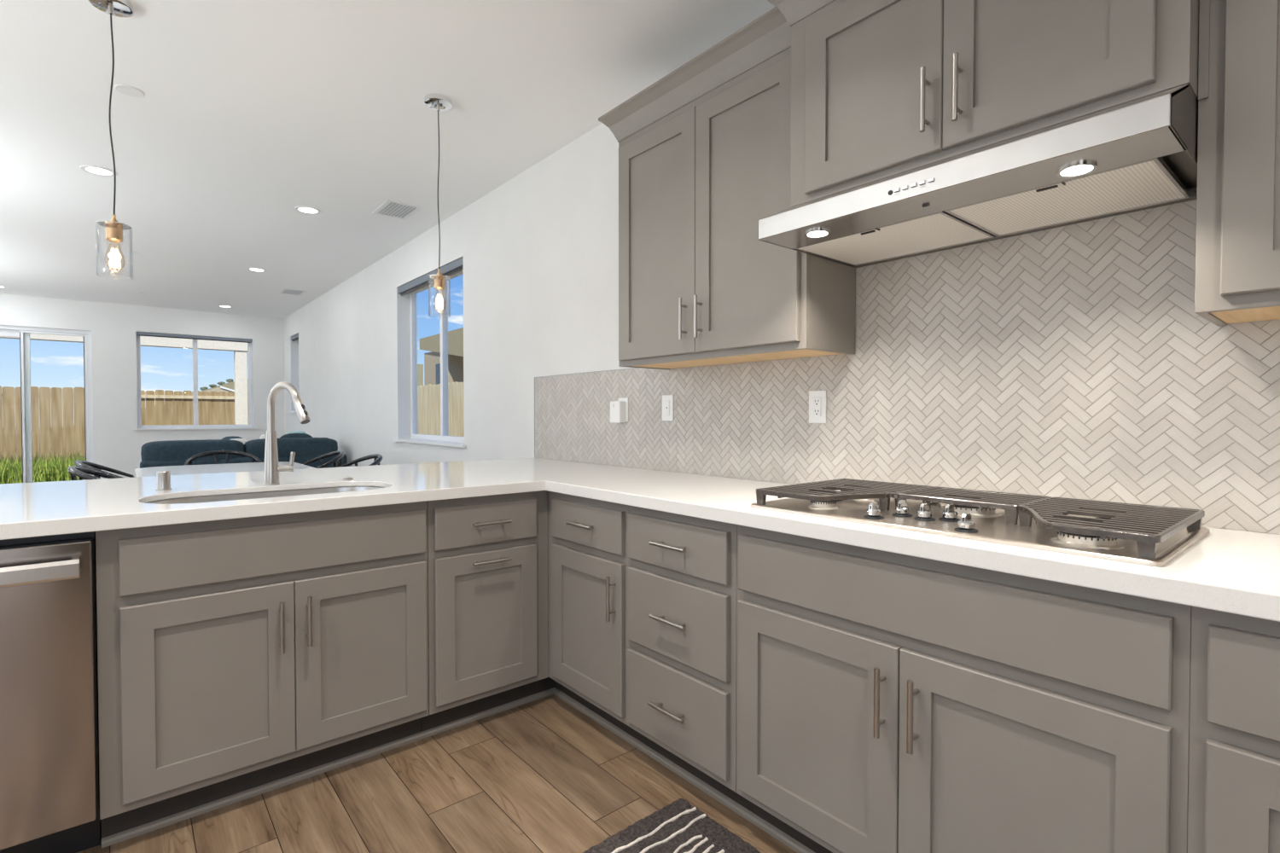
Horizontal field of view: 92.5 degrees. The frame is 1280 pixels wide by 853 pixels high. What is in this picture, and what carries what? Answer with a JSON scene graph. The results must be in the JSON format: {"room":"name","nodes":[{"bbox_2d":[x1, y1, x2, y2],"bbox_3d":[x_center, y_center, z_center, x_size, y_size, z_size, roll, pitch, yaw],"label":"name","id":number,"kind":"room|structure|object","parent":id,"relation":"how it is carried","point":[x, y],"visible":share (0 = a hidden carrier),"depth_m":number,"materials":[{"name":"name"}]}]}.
{"room":"kitchen","nodes":[
{"label":"kitchen","id":0,"kind":"room"},
{"bbox_2d":[0,293,285,478],"bbox_3d":[-7.796,-0.317,7.888,5.630,2.690,0.160,-1,1,-40],"label":"wall","id":1,"kind":"structure","parent":0,"point":[113,328],"depth_m":8.42,"materials":[{"name":"paint"}]},
{"bbox_2d":[0,325,93,482],"bbox_3d":[-7.894,-0.120,7.809,1.375,2.300,0.110,-1,1,-40],"label":"door","id":2,"kind":"structure","parent":1,"relation":"in","point":[23,333],"depth_m":7.87,"materials":[{"name":"white plastic"}]},
{"bbox_2d":[133,334,257,430],"bbox_3d":[-6.476,-0.641,8.970,1.472,1.370,0.190,-1,1,-40],"label":"window","id":3,"kind":"structure","parent":1,"relation":"in","point":[195,427],"depth_m":8.99,"materials":[{"name":"white plastic"}]},
{"bbox_2d":[136,331,251,343],"bbox_3d":[-6.455,-1.296,8.933,1.360,0.054,0.055,-1,1,-40],"label":"roller shade","id":4,"kind":"object","parent":3,"relation":"attached to","point":[139,334],"visible":1,"depth_m":8.88,"materials":[{"name":"grey fabric"}]},
{"bbox_2d":[0,0,775,318],"bbox_3d":[-3.449,-1.692,2.682,5.950,0.250,13.685,-1,1,-40],"label":"ceiling","id":5,"kind":"structure","parent":0,"point":[250,113],"depth_m":3.11,"materials":[{"name":"white paint"}]},
{"bbox_2d":[79,164,117,176],"bbox_3d":[-3.357,-1.585,3.803,0.176,0.004,0.176,-1,1,-40],"label":"recessed light","id":6,"kind":"object","parent":5,"relation":"in","point":[98,171],"visible":0.97,"depth_m":3.80,"materials":[{"name":"white"}]},
{"bbox_2d":[85,167,111,174],"bbox_3d":[-3.357,-1.586,3.803,0.124,0.002,0.124,-1,1,-40],"label":"diffuser","id":7,"kind":"object","parent":6,"relation":"attached to","point":[96,171],"depth_m":3.80,"materials":[{"name":"white plastic"}]},
{"bbox_2d":[87,0,133,278],"bbox_3d":[-1.935,-1.055,2.250,0.127,1.008,0.127,-1,1,-40],"label":"pendant light","id":8,"kind":"object","parent":5,"relation":"hanging from","point":[124,8],"visible":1,"depth_m":2.25,"materials":[{"name":"silver metal"}]},
{"bbox_2d":[105,214,122,242],"bbox_3d":[-1.935,-0.731,2.256,0.049,0.096,0.049,-1,1,-40],"label":"socket","id":9,"kind":"object","parent":8,"relation":"attached to","point":[113,231],"depth_m":2.24,"materials":[{"name":"gold metal"}]},
{"bbox_2d":[114,84,145,97],"bbox_3d":[-2.385,-1.568,2.864,0.110,0.004,0.110,-1,1,-40],"label":"sprinkler cover","id":10,"kind":"object","parent":5,"relation":"attached to","point":[126,90],"visible":1,"depth_m":2.86,"materials":[{"name":"white"}]},
{"bbox_2d":[217,305,232,308],"bbox_3d":[-5.773,-1.671,8.533,0.176,0.004,0.176,-1,1,-40],"label":"recessed light","id":11,"kind":"object","parent":5,"relation":"in","point":[224,306],"visible":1,"depth_m":8.54,"materials":[{"name":"white plastic"}]},
{"bbox_2d":[246,267,266,272],"bbox_3d":[-3.991,-1.632,6.385,0.176,0.004,0.176,-1,1,-40],"label":"recessed light","id":12,"kind":"object","parent":5,"relation":"in","point":[257,270],"visible":1,"depth_m":6.39,"materials":[{"name":"white plastic"}]},
{"bbox_2d":[250,268,263,271],"bbox_3d":[-3.991,-1.633,6.385,0.124,0.002,0.124,-1,1,-40],"label":"diffuser","id":13,"kind":"object","parent":12,"relation":"attached to","point":[252,270],"depth_m":6.39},
{"bbox_2d":[278,288,307,296],"bbox_3d":[-4.267,-1.652,7.529,0.250,0.006,0.360,-1,1,-40],"label":"ceiling vent","id":14,"kind":"object","parent":5,"relation":"in","point":[286,291],"visible":1,"depth_m":7.52,"materials":[{"name":"white metal"}]},
{"bbox_2d":[294,205,321,214],"bbox_3d":[-2.453,-1.598,4.529,0.176,0.004,0.176,-1,1,-40],"label":"recessed light","id":15,"kind":"object","parent":5,"relation":"in","point":[308,210],"visible":1,"depth_m":4.53,"materials":[{"name":"white"}]},
{"bbox_2d":[298,207,317,213],"bbox_3d":[-2.453,-1.599,4.529,0.124,0.002,0.124,-1,1,-40],"label":"diffuser","id":16,"kind":"object","parent":15,"relation":"attached to","point":[304,210],"depth_m":4.53,"materials":[{"name":"white plastic"}]},
{"bbox_2d":[372,199,423,220],"bbox_3d":[-1.794,-1.597,4.527,0.250,0.006,0.360,-1,1,-40],"label":"ceiling vent","id":17,"kind":"object","parent":5,"relation":"in","point":[389,208],"visible":1,"depth_m":4.52,"materials":[{"name":"white metal"}]},
{"bbox_2d":[424,93,452,305],"bbox_3d":[-0.971,-1.053,2.961,0.127,1.038,0.127,-1,1,-40],"label":"pendant light","id":18,"kind":"object","parent":5,"relation":"hanging from","point":[435,101],"visible":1,"depth_m":2.95,"materials":[{"name":"silver metal"}]},
{"bbox_2d":[434,268,444,290],"bbox_3d":[-0.971,-0.714,2.967,0.049,0.096,0.049,-1,1,-40],"label":"socket","id":19,"kind":"object","parent":18,"relation":"attached to","point":[439,280],"depth_m":2.95,"materials":[{"name":"gold metal"}]},
{"bbox_2d":[76,694,797,852],"bbox_3d":[-3.449,1.182,2.734,5.630,0.120,13.365,-1,1,-40],"label":"floor","id":20,"kind":"structure","parent":0,"point":[541,776],"depth_m":1.86,"materials":[{"name":"brown wood"}]},
{"bbox_2d":[0,531,100,852],"bbox_3d":[-1.811,0.709,1.599,0.602,0.868,0.666,-1,1,-40],"label":"dishwasher","id":21,"kind":"object","parent":20,"relation":"on","point":[49,777],"visible":0.95,"depth_m":1.52,"materials":[{"name":"silver metal"}]},
{"bbox_2d":[67,465,119,480],"bbox_3d":[-3.380,0.673,3.981,0.488,0.856,0.571,-1,1,-40],"label":"dining chair","id":22,"kind":"object","parent":20,"relation":"on","point":[83,473],"visible":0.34,"depth_m":3.81,"materials":[{"name":"black wood"}]},
{"bbox_2d":[74,459,133,480],"bbox_3d":[-3.804,0.664,4.487,0.488,0.856,0.571,-1,1,-40],"label":"dining chair","id":23,"kind":"object","parent":20,"relation":"on","point":[84,464],"visible":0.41,"depth_m":4.50,"materials":[{"name":"black wood"}]},
{"bbox_2d":[184,450,261,465],"bbox_3d":[-3.654,0.647,5.395,0.571,0.856,0.488,-1,1,-40],"label":"dining chair","id":24,"kind":"object","parent":20,"relation":"on","point":[214,453],"visible":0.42,"depth_m":5.55,"materials":[{"name":"black wood"}]},
{"bbox_2d":[134,461,315,477],"bbox_3d":[-3.017,0.712,4.548,1.105,0.754,1.900,-1,1,-40],"label":"dining table","id":25,"kind":"object","parent":20,"relation":"on","point":[249,467],"visible":0.3,"depth_m":4.80,"materials":[{"name":"white paint"}]},
{"bbox_2d":[139,437,346,468],"bbox_3d":[-4.201,0.587,6.541,1.765,0.932,0.980,-1,1,-40],"label":"sofa","id":26,"kind":"object","parent":20,"relation":"on","point":[168,452],"visible":0.34,"depth_m":6.06,"materials":[{"name":"blue fabric"}]},
{"bbox_2d":[140,439,244,461],"bbox_3d":[-4.331,0.248,5.962,0.810,0.234,0.260,-1,1,-40],"label":"cushion","id":27,"kind":"object","parent":26,"relation":"on","point":[168,450],"depth_m":5.83,"materials":[{"name":"blue fabric"}]},
{"bbox_2d":[221,436,242,439],"bbox_3d":[-4.320,0.348,6.503,0.280,0.490,0.140,-1,1,-40],"label":"throw pillow","id":28,"kind":"object","parent":26,"relation":"on","point":[231,437],"visible":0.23,"depth_m":6.46,"materials":[{"name":"blue fabric"}]},
{"bbox_2d":[230,438,247,444],"bbox_3d":[-4.194,0.360,6.393,0.230,0.470,0.130,-1,1,-40],"label":"throw pillow","id":29,"kind":"object","parent":26,"relation":"on","point":[242,440],"visible":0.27,"depth_m":6.37,"materials":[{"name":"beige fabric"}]},
{"bbox_2d":[244,437,337,458],"bbox_3d":[-3.688,0.239,6.502,0.870,0.234,0.270,-1,1,-40],"label":"cushion","id":30,"kind":"object","parent":26,"relation":"on","point":[303,447],"depth_m":6.42,"materials":[{"name":"blue fabric"}]},
{"bbox_2d":[279,433,312,438],"bbox_3d":[-3.777,0.330,6.742,0.136,0.516,0.399,1,1,45],"label":"throw pillow","id":31,"kind":"object","parent":26,"relation":"on","point":[288,435],"visible":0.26,"depth_m":6.70,"materials":[{"name":"blue fabric"}]},
{"bbox_2d":[289,430,307,434],"bbox_3d":[-3.840,0.316,6.879,0.144,0.540,0.260,1,1,41],"label":"throw pillow","id":32,"kind":"object","parent":26,"relation":"on","point":[292,432],"visible":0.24,"depth_m":6.84,"materials":[{"name":"teal fabric"}]},
{"bbox_2d":[95,486,428,838],"bbox_3d":[-1.261,0.697,2.097,0.874,0.874,0.661,-1,1,-40],"label":"base cabinet","id":33,"kind":"object","parent":20,"relation":"on","point":[235,656],"visible":0.84,"depth_m":1.82,"materials":[{"name":"grey paint"}]},
{"bbox_2d":[302,450,344,468],"bbox_3d":[-2.865,0.648,5.379,0.488,0.856,0.571,-1,1,-40],"label":"dining chair","id":34,"kind":"object","parent":20,"relation":"on","point":[340,454],"visible":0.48,"depth_m":5.53,"materials":[{"name":"black wood"}]},
{"bbox_2d":[338,453,383,467],"bbox_3d":[-2.321,0.657,4.895,0.488,0.856,0.571,-1,1,-40],"label":"dining chair","id":35,"kind":"object","parent":20,"relation":"on","point":[376,462],"visible":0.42,"depth_m":5.10,"materials":[{"name":"black wood"}]},
{"bbox_2d":[101,687,815,852],"bbox_3d":[0.031,1.144,1.008,1.444,0.019,2.940,-1,1,-40],"label":"trim","id":36,"kind":"structure","parent":20,"relation":"on","point":[747,815],"depth_m":1.96,"materials":[{"name":"grey paint"}]},
{"bbox_2d":[383,487,548,732],"bbox_3d":[-0.736,0.689,2.537,0.491,0.874,0.661,-1,1,-40],"label":"base cabinet","id":37,"kind":"object","parent":20,"relation":"on","point":[488,584],"visible":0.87,"depth_m":2.30,"materials":[{"name":"grey paint"}]},
{"bbox_2d":[539,491,645,744],"bbox_3d":[-0.188,0.686,2.696,0.661,0.874,1.122,-1,1,-40],"label":"base cabinet","id":38,"kind":"object","parent":20,"relation":"on","point":[588,561],"visible":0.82,"depth_m":2.25,"materials":[{"name":"grey paint"}]},
{"bbox_2d":[0,457,1279,622],"bbox_3d":[-0.614,0.253,1.157,3.289,0.047,4.050,-1,1,-40],"label":"countertop","id":39,"kind":"structure","parent":38,"relation":"on","point":[1235,572],"depth_m":1.74,"materials":[{"name":"white stone"}]},
{"bbox_2d":[155,471,171,490],"bbox_3d":[-1.645,0.187,2.116,0.045,0.065,0.045,-1,1,-40],"label":"air gap","id":40,"kind":"object","parent":39,"relation":"on","point":[163,478],"visible":1,"depth_m":2.10,"materials":[{"name":"silver metal"}]},
{"bbox_2d":[147,486,383,504],"bbox_3d":[-1.239,0.345,2.098,0.742,0.208,0.371,-1,1,-40],"label":"sink","id":41,"kind":"object","parent":39,"relation":"in","point":[333,490],"visible":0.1,"depth_m":2.22,"materials":[{"name":"metal"}]},
{"bbox_2d":[262,381,310,485],"bbox_3d":[-1.289,0.026,2.271,0.225,0.382,0.091,0,1,20],"label":"faucet","id":42,"kind":"object","parent":39,"relation":"on","point":[271,469],"visible":1,"depth_m":2.27,"materials":[{"name":"silver metal"}]},
{"bbox_2d":[750,478,1209,566],"bbox_3d":[0.783,0.204,1.538,0.496,0.051,0.897,-1,1,-40],"label":"gas cooktop","id":43,"kind":"object","parent":39,"relation":"in","point":[1140,534],"visible":1,"depth_m":1.40,"materials":[{"name":"silver metal"}]},
{"bbox_2d":[582,798,760,852],"bbox_3d":[0.639,1.149,0.788,0.618,0.015,2.334,-1,1,-40],"label":"rug","id":44,"kind":"object","parent":20,"relation":"on","point":[679,827],"visible":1,"depth_m":1.69,"materials":[{"name":"grey fabric"}]},
{"bbox_2d":[627,506,753,813],"bbox_3d":[0.327,0.697,2.082,0.661,0.874,0.478,-1,1,-40],"label":"base cabinet","id":45,"kind":"object","parent":20,"relation":"on","point":[682,569],"visible":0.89,"depth_m":1.86,"materials":[{"name":"grey paint"}]},
{"bbox_2d":[736,524,1191,852],"bbox_3d":[0.788,0.707,1.533,0.661,0.874,0.954,-1,1,-40],"label":"base cabinet","id":46,"kind":"object","parent":20,"relation":"on","point":[887,702],"visible":0.88,"depth_m":1.26,"materials":[{"name":"grey paint"}]},
{"bbox_2d":[1186,606,1279,852],"bbox_3d":[1.389,0.720,0.818,0.661,0.874,0.914,-1,1,-40],"label":"base cabinet","id":47,"kind":"object","parent":20,"relation":"on","point":[1234,801],"visible":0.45,"depth_m":0.93,"materials":[{"name":"grey paint"}]},
{"bbox_2d":[283,123,1197,466],"bbox_3d":[-1.283,-0.257,4.631,0.160,2.690,13.525,-1,1,-40],"label":"wall","id":48,"kind":"structure","parent":0,"point":[538,251],"depth_m":4.16,"materials":[{"name":"paint"}]},
{"bbox_2d":[290,333,298,341],"bbox_3d":[-5.057,-1.314,9.033,0.055,0.072,0.558,-1,1,-40],"label":"roller shade","id":49,"kind":"object","parent":48,"relation":"attached to","point":[295,337],"visible":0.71,"depth_m":9.01,"materials":[{"name":"grey fabric"}]},
{"bbox_2d":[392,268,466,448],"bbox_3d":[-1.712,-0.561,5.117,0.195,1.410,1.530,-1,1,-40],"label":"window","id":50,"kind":"structure","parent":48,"relation":"in","point":[444,439],"depth_m":5.15,"materials":[{"name":"white plastic"}]},
{"bbox_2d":[397,257,463,295],"bbox_3d":[-1.740,-1.227,5.082,0.055,0.072,1.418,-1,1,-40],"label":"roller shade","id":51,"kind":"object","parent":50,"relation":"attached to","point":[456,265],"visible":0.72,"depth_m":5.05,"materials":[{"name":"grey fabric"}]},
{"bbox_2d":[534,367,639,457],"bbox_3d":[-0.255,-0.047,3.275,0.011,0.490,1.200,-1,1,-40],"label":"trim","id":52,"kind":"structure","parent":48,"relation":"attached to","point":[631,368],"depth_m":3.60,"materials":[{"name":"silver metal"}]},
{"bbox_2d":[598,5,855,370],"bbox_3d":[0.277,-0.780,2.350,0.346,1.059,1.006,-1,1,-40],"label":"upper cabinet","id":53,"kind":"object","parent":48,"relation":"attached to","point":[705,148],"visible":0.86,"depth_m":2.16,"materials":[{"name":"grey paint"}]},
{"bbox_2d":[534,187,1279,535],"bbox_3d":[0.651,-0.175,2.195,0.009,0.786,4.006,-1,1,-40],"label":"tile backsplash","id":54,"kind":"structure","parent":48,"relation":"attached to","point":[1076,361],"depth_m":1.72,"materials":[{"name":"tile"}]},
{"bbox_2d":[618,397,628,421],"bbox_3d":[-0.083,-0.084,3.059,0.005,0.118,0.075,-1,1,-40],"label":"wall outlet","id":55,"kind":"object","parent":54,"relation":"attached to","point":[625,399],"visible":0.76,"depth_m":3.04,"materials":[{"name":"white plastic"}]},
{"bbox_2d":[610,401,625,423],"bbox_3d":[-0.112,-0.073,3.059,0.040,0.108,0.083,-1,1,-40],"label":"plug","id":56,"kind":"object","parent":55,"relation":"attached to","point":[617,408],"visible":1,"depth_m":3.03,"materials":[{"name":"white plastic"}]},
{"bbox_2d":[662,395,673,420],"bbox_3d":[0.125,-0.085,2.809,0.009,0.118,0.075,-1,1,-40],"label":"wall switch","id":57,"kind":"object","parent":54,"relation":"attached to","point":[667,400],"visible":1,"depth_m":2.80,"materials":[{"name":"white plastic"}]},
{"bbox_2d":[808,389,826,423],"bbox_3d":[0.637,-0.071,2.200,0.008,0.117,0.072,-1,1,-40],"label":"wall outlet","id":58,"kind":"object","parent":54,"relation":"attached to","point":[817,399],"visible":1,"depth_m":2.19,"materials":[{"name":"white plastic"}]},
{"bbox_2d":[813,397,820,416],"bbox_3d":[0.635,-0.071,2.199,0.002,0.068,0.033,-1,1,-40],"label":"receptacle","id":59,"kind":"object","parent":58,"relation":"attached to","point":[817,401],"depth_m":2.20,"materials":[{"name":"white plastic"}]},
{"bbox_2d":[758,83,1198,267],"bbox_3d":[0.823,-0.588,1.566,0.522,0.128,0.899,-1,1,-40],"label":"range hood","id":60,"kind":"object","parent":48,"relation":"attached to","point":[1141,154],"visible":0.99,"depth_m":1.39,"materials":[{"name":"metal"}]},
{"bbox_2d":[767,0,1199,207],"bbox_3d":[0.858,-0.975,1.588,0.431,0.642,1.028,-1,1,-40],"label":"upper cabinet","id":61,"kind":"object","parent":48,"relation":"attached to","point":[881,89],"visible":0.85,"depth_m":1.46,"materials":[{"name":"grey paint"}]},
{"bbox_2d":[1194,0,1279,325],"bbox_3d":[1.475,-0.752,0.923,0.346,1.064,0.914,-1,1,-40],"label":"upper cabinet","id":62,"kind":"object","parent":48,"relation":"attached to","point":[1237,243],"visible":1,"depth_m":1.15,"materials":[{"name":"grey paint"}]},
{"label":"outside","id":63,"kind":"structure","parent":0,"visible":0},
{"bbox_2d":[2,427,63,459],"bbox_3d":[-15.212,0.792,35.704,100.000,0.300,110.000,-1,1,-40],"label":"ground","id":64,"kind":"structure","parent":63,"point":[2,427],"depth_m":31.38,"materials":[{"name":"soil"}]},
{"bbox_2d":[0,385,85,464],"bbox_3d":[-11.850,0.187,10.526,4.600,1.826,0.148,-1,1,-40],"label":"fence panel","id":65,"kind":"object","parent":64,"relation":"on","point":[49,426],"visible":0.49,"depth_m":11.24,"materials":[{"name":"brown wood"}]},
{"bbox_2d":[0,448,85,484],"bbox_3d":[-11.077,0.736,10.248,4.258,0.739,0.892,-1,1,-40],"label":"grass","id":66,"kind":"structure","parent":64,"relation":"on","point":[53,470],"depth_m":10.55,"materials":[{"name":"green plant"}]},
{"bbox_2d":[140,389,248,425],"bbox_3d":[-8.198,0.147,13.423,4.680,1.802,0.148,-1,1,-40],"label":"fence panel","id":67,"kind":"object","parent":64,"relation":"on","point":[217,408],"visible":0.2,"depth_m":12.55,"materials":[{"name":"brown wood"}]},
{"bbox_2d":[173,385,234,424],"bbox_3d":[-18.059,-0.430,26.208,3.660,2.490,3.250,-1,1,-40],"label":"house","id":68,"kind":"structure","parent":64,"relation":"on","point":[221,388],"depth_m":24.92,"materials":[{"name":"beige paint"}]},
{"bbox_2d":[62,364,423,432],"bbox_3d":[-40.850,-3.117,63.077,28.000,6.520,25.000,-1,1,-40],"label":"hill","id":69,"kind":"structure","parent":64,"relation":"on","point":[420,367],"depth_m":52.74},
{"bbox_2d":[199,386,208,390],"bbox_3d":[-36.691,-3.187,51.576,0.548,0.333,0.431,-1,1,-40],"label":"tree","id":70,"kind":"object","parent":69,"relation":"on","point":[204,387],"visible":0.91,"depth_m":51.43,"materials":[{"name":"green plant"}]},
{"bbox_2d":[417,381,464,436],"bbox_3d":[-3.282,0.203,10.061,0.148,1.811,10.400,-1,1,-40],"label":"fence panel","id":71,"kind":"object","parent":64,"relation":"on","point":[428,397],"visible":0.11,"depth_m":9.96,"materials":[{"name":"brown wood"}]},
{"bbox_2d":[419,327,463,385],"bbox_3d":[-2.582,-0.617,15.569,4.500,3.250,4.160,-1,1,-40],"label":"house","id":72,"kind":"structure","parent":64,"relation":"on","point":[432,360],"depth_m":14.91,"materials":[{"name":"beige paint"}]},
{"bbox_3d":[-8.542,1.083,9.269,5.430,0.080,2.875,-1,1,-40],"label":"patio slab","id":73,"kind":"object","parent":64,"relation":"on","visible":0},
{"bbox_2d":[233,350,248,424],"bbox_3d":[-7.480,-0.205,11.504,0.190,2.415,0.180,-1,1,-40],"label":"porch column","id":74,"kind":"structure","parent":73,"relation":"on","point":[240,357],"depth_m":11.42,"materials":[{"name":"beige paint"}]},
{"bbox_2d":[0,333,247,351],"bbox_3d":[-9.284,-1.567,9.965,5.250,0.365,0.220,-1,1,-40],"label":"beam","id":75,"kind":"structure","parent":74,"relation":"on","point":[144,340],"depth_m":10.73,"materials":[{"name":"beige paint"}]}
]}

